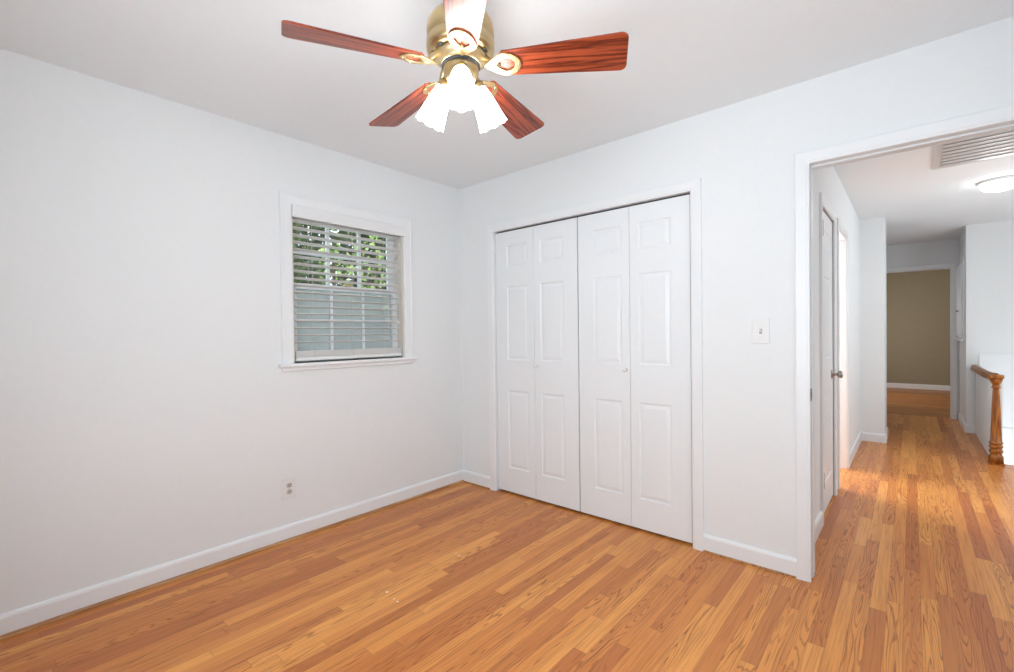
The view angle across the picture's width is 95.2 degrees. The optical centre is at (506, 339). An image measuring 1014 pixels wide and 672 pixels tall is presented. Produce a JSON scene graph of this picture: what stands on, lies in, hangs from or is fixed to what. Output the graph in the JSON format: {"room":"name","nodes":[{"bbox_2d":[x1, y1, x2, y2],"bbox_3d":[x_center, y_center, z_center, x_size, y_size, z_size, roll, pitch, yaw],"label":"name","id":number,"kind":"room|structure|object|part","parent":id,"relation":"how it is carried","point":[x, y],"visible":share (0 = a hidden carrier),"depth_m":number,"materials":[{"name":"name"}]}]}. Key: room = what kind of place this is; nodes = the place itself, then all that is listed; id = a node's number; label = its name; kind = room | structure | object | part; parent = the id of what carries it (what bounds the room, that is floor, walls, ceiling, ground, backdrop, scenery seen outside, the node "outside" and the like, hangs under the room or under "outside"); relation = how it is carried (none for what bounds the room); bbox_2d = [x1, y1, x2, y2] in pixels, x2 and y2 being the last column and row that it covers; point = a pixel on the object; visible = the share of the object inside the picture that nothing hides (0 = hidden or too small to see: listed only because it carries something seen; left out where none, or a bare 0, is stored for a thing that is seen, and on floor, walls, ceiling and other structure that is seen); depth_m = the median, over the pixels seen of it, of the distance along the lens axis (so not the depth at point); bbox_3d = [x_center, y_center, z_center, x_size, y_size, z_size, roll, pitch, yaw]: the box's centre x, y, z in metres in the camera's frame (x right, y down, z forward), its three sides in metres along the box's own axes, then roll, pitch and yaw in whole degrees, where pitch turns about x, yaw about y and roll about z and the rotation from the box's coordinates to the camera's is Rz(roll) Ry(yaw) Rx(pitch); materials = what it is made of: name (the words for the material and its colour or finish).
{"room":"empty bedroom","nodes":[
{"label":"empty bedroom","id":0,"kind":"room"},
{"bbox_2d":[0,48,462,613],"bbox_3d":[-1.246,-0.008,3.006,0.150,2.440,4.050,0,1,41],"label":"wall","id":1,"kind":"structure","parent":0,"point":[150,417],"depth_m":2.35,"materials":[{"name":"paint"}]},
{"bbox_2d":[0,470,463,639],"bbox_3d":[-1.386,1.169,2.709,0.028,0.096,3.120,0,1,41],"label":"baseboard","id":2,"kind":"structure","parent":1,"relation":"attached to","point":[24,619],"depth_m":2.42,"materials":[{"name":"paint"}]},
{"bbox_2d":[282,476,295,500],"bbox_3d":[-1.318,0.904,2.802,0.009,0.128,0.086,0,1,41],"label":"wall outlet","id":3,"kind":"object","parent":1,"relation":"attached to","point":[288,484],"visible":1,"depth_m":2.80,"materials":[{"name":"white plastic"}]},
{"bbox_2d":[278,191,416,371],"bbox_3d":[-1.081,-0.351,3.167,0.186,1.078,1.005,0,1,41],"label":"window","id":4,"kind":"structure","parent":1,"relation":"in","point":[404,331],"depth_m":3.18,"materials":[{"name":"paint"}]},
{"bbox_3d":[-1.130,-0.566,3.205,0.032,0.488,0.801,0,1,41],"label":"sash","id":5,"kind":"part","parent":4,"relation":"part of","materials":[{"name":"paint"}]},
{"bbox_3d":[-1.099,-0.110,3.188,0.032,0.499,0.801,0,1,41],"label":"sash","id":6,"kind":"part","parent":4,"relation":"part of","materials":[{"name":"paint"}]},
{"bbox_3d":[-1.075,0.151,3.173,0.186,0.020,1.005,0,1,41],"label":"sill","id":7,"kind":"part","parent":4,"relation":"part of","materials":[{"name":"paint"}]},
{"bbox_2d":[291,205,404,360],"bbox_3d":[-1.050,-0.346,3.144,0.083,0.952,0.827,0,1,41],"label":"window blind","id":8,"kind":"object","parent":4,"relation":"attached to","point":[301,212],"visible":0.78,"depth_m":3.10,"materials":[{"name":"plastic"}]},
{"bbox_3d":[-1.247,-0.326,2.940,0.055,0.893,0.002,0,1,41],"label":"ladder cord","id":9,"kind":"part","parent":8,"relation":"part of","materials":[{"name":"white fabric"}]},
{"bbox_3d":[-1.057,0.118,3.156,0.050,0.025,0.781,0,1,41],"label":"rail","id":10,"kind":"part","parent":8,"relation":"part of","materials":[{"name":"plastic"}]},
{"bbox_3d":[-1.062,-0.330,3.151,0.055,0.893,0.002,0,1,41],"label":"ladder cord","id":11,"kind":"part","parent":8,"relation":"part of","materials":[{"name":"white fabric"}]},
{"bbox_3d":[-0.878,-0.335,3.362,0.055,0.893,0.002,0,1,41],"label":"ladder cord","id":12,"kind":"part","parent":8,"relation":"part of","materials":[{"name":"white fabric"}]},
{"bbox_3d":[-1.095,-0.340,3.179,0.150,0.963,0.825,0,1,41],"label":"frame","id":13,"kind":"part","parent":4,"relation":"part of","materials":[{"name":"paint"}]},
{"bbox_2d":[0,387,1013,671],"bbox_3d":[3.635,1.160,4.974,4.900,0.060,13.400,0,1,41],"label":"floor","id":14,"kind":"structure","parent":0,"point":[914,548],"depth_m":2.17,"materials":[{"name":"brown wood"}]},
{"bbox_2d":[987,374,1004,465],"bbox_3d":[4.413,0.726,4.180,0.106,0.808,0.100,0,1,41],"label":"newel post","id":15,"kind":"object","parent":14,"relation":"on","point":[995,457],"visible":1,"depth_m":4.16,"materials":[{"name":"brown wood"}]},
{"bbox_2d":[0,0,1013,245],"bbox_3d":[3.604,-1.349,4.946,4.900,0.080,13.400,0,1,41],"label":"ceiling","id":16,"kind":"structure","parent":0,"point":[231,59],"depth_m":2.07,"materials":[{"name":"paint"}]},
{"bbox_2d":[281,0,628,138],"bbox_3d":[-0.171,-0.984,1.629,1.073,0.481,1.092,0,1,41],"label":"ceiling fan","id":17,"kind":"object","parent":16,"relation":"hanging from","point":[460,33],"visible":1,"depth_m":1.54,"materials":[{"name":"brown wood"}]},
{"bbox_3d":[-0.476,-0.927,1.455,0.420,0.006,0.146,-3,17,-25],"label":"fan blade","id":18,"kind":"part","parent":17,"relation":"part of","materials":[{"name":"brown wood"}]},
{"bbox_3d":[-0.399,-0.932,1.859,0.146,0.006,0.420,-22,13,-42],"label":"fan blade","id":19,"kind":"part","parent":17,"relation":"part of","materials":[{"name":"brown wood"}]},
{"bbox_3d":[-0.247,-0.956,1.557,0.085,0.061,0.024,-3,17,-25],"label":"blade arm","id":20,"kind":"part","parent":17,"relation":"part of","materials":[{"name":"gold metal"}]},
{"bbox_3d":[-0.264,-0.823,1.648,0.131,0.161,0.104,0,1,41],"label":"lamp shade","id":21,"kind":"part","parent":17,"relation":"part of","materials":[{"name":"white glass"}]},
{"bbox_3d":[-0.231,-0.957,1.673,0.024,0.061,0.085,-22,13,-42],"label":"blade arm","id":22,"kind":"part","parent":17,"relation":"part of","materials":[{"name":"gold metal"}]},
{"bbox_3d":[-0.141,-0.823,1.491,0.102,0.161,0.129,-1,1,15],"label":"lamp shade","id":23,"kind":"part","parent":17,"relation":"part of","materials":[{"name":"white glass"}]},
{"bbox_3d":[-0.150,-0.848,1.512,0.057,0.083,0.056,0,1,41],"label":"light bulb","id":24,"kind":"part","parent":17,"relation":"part of","materials":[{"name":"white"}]},
{"bbox_3d":[-0.142,-0.957,1.506,0.024,0.061,0.085,14,0,-7],"label":"blade arm","id":25,"kind":"part","parent":17,"relation":"part of","materials":[{"name":"gold metal"}]},
{"bbox_3d":[-0.115,-0.929,1.257,0.146,0.006,0.420,14,0,-7],"label":"fan blade","id":26,"kind":"part","parent":17,"relation":"part of","materials":[{"name":"brown wood"}]},
{"bbox_3d":[-0.062,-0.826,1.667,0.105,0.161,0.132,0,1,41],"label":"lamp shade","id":27,"kind":"part","parent":17,"relation":"part of","materials":[{"name":"white glass"}]},
{"bbox_3d":[-0.061,-0.958,1.591,0.085,0.061,0.024,1,-14,11],"label":"blade arm","id":28,"kind":"part","parent":17,"relation":"part of","materials":[{"name":"gold metal"}]},
{"bbox_3d":[0.009,-0.938,1.911,0.146,0.006,0.420,-17,-9,28],"label":"fan blade","id":29,"kind":"part","parent":17,"relation":"part of","materials":[{"name":"brown wood"}]},
{"bbox_3d":[0.184,-0.936,1.539,0.420,0.006,0.146,1,-14,11],"label":"fan blade","id":30,"kind":"part","parent":17,"relation":"part of","materials":[{"name":"brown wood"}]},
{"bbox_2d":[932,130,1013,169],"bbox_3d":[3.245,-1.275,3.005,0.705,0.015,0.705,0,1,41],"label":"ceiling vent","id":31,"kind":"object","parent":16,"relation":"in","point":[997,145],"visible":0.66,"depth_m":3.12,"materials":[{"name":"metal"}]},
{"bbox_2d":[977,175,1013,191],"bbox_3d":[4.033,-1.257,3.788,0.262,0.088,0.262,0,1,41],"label":"ceiling light","id":32,"kind":"object","parent":16,"relation":"attached to","point":[1002,183],"visible":1,"depth_m":3.74,"materials":[{"name":"glass"}]},
{"bbox_2d":[459,16,1013,557],"bbox_3d":[1.444,-0.033,2.360,4.750,2.440,0.120,0,1,41],"label":"wall","id":33,"kind":"structure","parent":0,"point":[742,153],"depth_m":2.43,"materials":[{"name":"paint"}]},
{"bbox_2d":[496,217,580,510],"bbox_3d":[0.202,0.176,3.391,0.746,1.998,0.066,0,1,41],"label":"door","id":34,"kind":"structure","parent":33,"relation":"in","point":[538,390],"depth_m":3.36,"materials":[{"name":"paint"}]},
{"bbox_2d":[487,178,703,550],"bbox_3d":[0.514,0.147,3.167,1.635,2.084,0.136,0,1,41],"label":"door frame","id":35,"kind":"structure","parent":33,"relation":"attached to","point":[693,186],"depth_m":2.66,"materials":[{"name":"paint"}]},
{"bbox_2d":[463,470,796,578],"bbox_3d":[0.537,1.142,3.087,2.395,0.096,0.020,0,1,41],"label":"baseboard","id":36,"kind":"structure","parent":33,"relation":"attached to","point":[763,559],"depth_m":2.46,"materials":[{"name":"paint"}]},
{"bbox_2d":[578,194,692,542],"bbox_3d":[0.770,0.175,2.894,0.746,1.998,0.066,0,1,41],"label":"door","id":37,"kind":"structure","parent":33,"relation":"in","point":[634,262],"depth_m":2.86,"materials":[{"name":"paint"}]},
{"bbox_2d":[752,319,769,343],"bbox_3d":[1.307,-0.040,2.388,0.081,0.128,0.020,0,1,41],"label":"light switch","id":38,"kind":"object","parent":33,"relation":"attached to","point":[760,327],"visible":1,"depth_m":2.39,"materials":[{"name":"white plastic"}]},
{"bbox_2d":[795,104,1013,581],"bbox_3d":[1.826,0.137,2.029,0.945,2.098,0.151,0,1,41],"label":"door frame","id":39,"kind":"structure","parent":33,"relation":"attached to","point":[1004,114],"depth_m":2.25,"materials":[{"name":"paint"}]},
{"bbox_2d":[813,167,859,519],"bbox_3d":[2.664,-0.065,3.800,0.120,2.440,3.655,0,1,41],"label":"wall","id":40,"kind":"structure","parent":0,"point":[826,181],"depth_m":3.71,"materials":[{"name":"paint"}]},
{"bbox_2d":[819,192,837,525],"bbox_3d":[2.215,0.123,3.184,0.016,2.090,0.750,0,1,41],"label":"door frame","id":41,"kind":"structure","parent":40,"relation":"attached to","point":[824,204],"depth_m":2.93,"materials":[{"name":"paint"}]},
{"bbox_2d":[823,211,842,511],"bbox_3d":[2.215,0.151,3.178,0.103,2.010,0.633,0,1,41],"label":"door","id":42,"kind":"structure","parent":40,"relation":"in","point":[828,374],"depth_m":3.25,"materials":[{"name":"paint"}]},
{"bbox_3d":[2.397,0.256,3.359,0.069,0.062,0.062,0,1,41],"label":"knob","id":43,"kind":"part","parent":42,"relation":"part of","materials":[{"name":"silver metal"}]},
{"bbox_2d":[837,218,849,489],"bbox_3d":[2.749,0.108,3.885,0.136,2.090,0.760,0,1,41],"label":"door frame","id":44,"kind":"structure","parent":40,"relation":"attached to","point":[842,240],"depth_m":4.09,"materials":[{"name":"paint"}]},
{"bbox_2d":[815,427,887,542],"bbox_3d":[2.972,1.103,3.885,0.229,0.096,4.110,0,1,41],"label":"baseboard","id":45,"kind":"structure","parent":40,"relation":"attached to","point":[819,520],"depth_m":4.83,"materials":[{"name":"paint"}]},
{"bbox_2d":[859,217,886,433],"bbox_3d":[4.697,-0.114,5.961,0.334,2.440,2.275,0,1,41],"label":"wall","id":46,"kind":"structure","parent":0,"point":[872,232],"depth_m":5.07,"materials":[{"name":"paint"}]},
{"bbox_2d":[886,269,949,385],"bbox_3d":[8.564,-0.201,9.435,3.350,2.440,0.150,0,1,41],"label":"wall","id":47,"kind":"structure","parent":0,"point":[917,302],"depth_m":9.47,"materials":[{"name":"beige paint"}]},
{"bbox_2d":[887,383,949,390],"bbox_3d":[8.525,0.972,9.387,3.150,0.096,0.015,0,1,41],"label":"baseboard","id":48,"kind":"structure","parent":47,"relation":"attached to","point":[891,385],"depth_m":9.47,"materials":[{"name":"paint"}]},
{"bbox_2d":[886,238,958,418],"bbox_3d":[5.947,-0.135,6.444,3.350,2.440,0.100,0,1,41],"label":"wall","id":49,"kind":"structure","parent":0,"point":[941,251],"depth_m":6.45,"materials":[{"name":"paint"}]},
{"bbox_2d":[886,262,956,418],"bbox_3d":[5.790,0.025,6.575,0.861,2.120,0.116,0,1,41],"label":"door frame","id":50,"kind":"structure","parent":49,"relation":"attached to","point":[953,266],"depth_m":6.28,"materials":[{"name":"paint"}]},
{"bbox_2d":[959,228,964,420],"bbox_3d":[5.831,-0.127,5.848,0.120,2.440,0.950,0,1,41],"label":"wall","id":51,"kind":"structure","parent":0,"point":[962,237],"depth_m":5.86,"materials":[{"name":"paint"}]},
{"bbox_2d":[955,259,964,340],"bbox_3d":[5.742,-0.474,5.885,0.062,0.985,0.840,0,1,41],"label":"linen cabinet","id":52,"kind":"object","parent":51,"relation":"attached to","point":[960,271],"visible":1,"depth_m":5.64,"materials":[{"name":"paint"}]},
{"bbox_3d":[5.866,-0.489,6.022,0.014,0.880,0.350,0,1,41],"label":"door","id":53,"kind":"part","parent":52,"relation":"part of","materials":[{"name":"paint"}]},
{"bbox_3d":[5.629,-0.483,5.751,0.014,0.880,0.350,0,1,41],"label":"door","id":54,"kind":"part","parent":52,"relation":"part of","materials":[{"name":"paint"}]},
{"bbox_3d":[5.761,-0.486,5.875,0.020,0.960,0.790,0,1,41],"label":"frame","id":55,"kind":"part","parent":52,"relation":"part of","materials":[{"name":"paint"}]},
{"bbox_2d":[958,413,974,432],"bbox_3d":[5.781,1.046,5.829,0.094,0.096,1.044,0,1,41],"label":"baseboard","id":56,"kind":"structure","parent":51,"relation":"attached to","point":[967,428],"depth_m":5.46,"materials":[{"name":"paint"}]},
{"bbox_2d":[975,373,1001,454],"bbox_3d":[4.973,0.743,4.797,0.060,0.745,1.560,0,1,41],"label":"wall","id":57,"kind":"structure","parent":0,"point":[983,390],"depth_m":4.78,"materials":[{"name":"paint"}]},
{"bbox_2d":[970,365,998,378],"bbox_3d":[4.946,0.333,4.811,0.074,0.074,1.562,0,1,40],"label":"handrail","id":58,"kind":"object","parent":57,"relation":"on","point":[977,369],"visible":0.71,"depth_m":4.74,"materials":[{"name":"brown wood"}]},
{"bbox_2d":[965,220,1013,424],"bbox_3d":[5.988,0.681,5.031,1.430,4.040,0.100,0,1,41],"label":"wall","id":59,"kind":"structure","parent":0,"point":[989,247],"depth_m":5.34,"materials":[{"name":"paint"}]},
{"bbox_2d":[979,354,1013,464],"bbox_3d":[5.958,1.412,4.989,1.222,2.480,0.028,0,1,41],"label":"wainscot","id":60,"kind":"structure","parent":59,"relation":"attached to","point":[1002,364],"depth_m":5.24,"materials":[{"name":"paint"}]},
{"label":"outside","id":61,"kind":"structure","parent":0,"visible":0},
{"bbox_3d":[-4.703,1.708,9.689,13.840,0.060,21.000,0,1,41],"label":"ground","id":62,"kind":"structure","parent":61,"visible":0},
{"bbox_2d":[293,224,330,284],"bbox_3d":[-2.033,0.337,4.189,0.957,2.746,0.951,0,1,41],"label":"leafy shrub","id":63,"kind":"object","parent":62,"relation":"on","point":[296,267],"visible":0.03,"depth_m":4.22,"materials":[{"name":"green plant"}]},
{"bbox_2d":[293,222,338,284],"bbox_3d":[-4.200,-0.602,6.441,3.210,4.626,3.783,0,1,45],"label":"bushy tree","id":64,"kind":"object","parent":62,"relation":"on","point":[306,261],"visible":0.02,"depth_m":6.74,"materials":[{"name":"green plant"}]},
{"bbox_2d":[318,229,349,285],"bbox_3d":[-1.869,0.224,5.058,0.406,2.945,0.407,0,1,41],"label":"young tree","id":65,"kind":"object","parent":62,"relation":"on","point":[337,244],"visible":0.16,"depth_m":5.04,"materials":[{"name":"green plant"}]},
{"bbox_2d":[331,229,386,289],"bbox_3d":[-1.670,-0.679,9.124,3.265,4.657,3.723,0,1,31],"label":"tree","id":66,"kind":"object","parent":62,"relation":"on","point":[339,231],"visible":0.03,"depth_m":7.88,"materials":[{"name":"green plant"}]},
{"bbox_2d":[344,233,386,288],"bbox_3d":[-1.548,0.158,5.450,0.686,3.062,0.736,0,1,41],"label":"young tree","id":67,"kind":"object","parent":62,"relation":"on","point":[371,237],"visible":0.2,"depth_m":5.37,"materials":[{"name":"green plant"}]}
]}

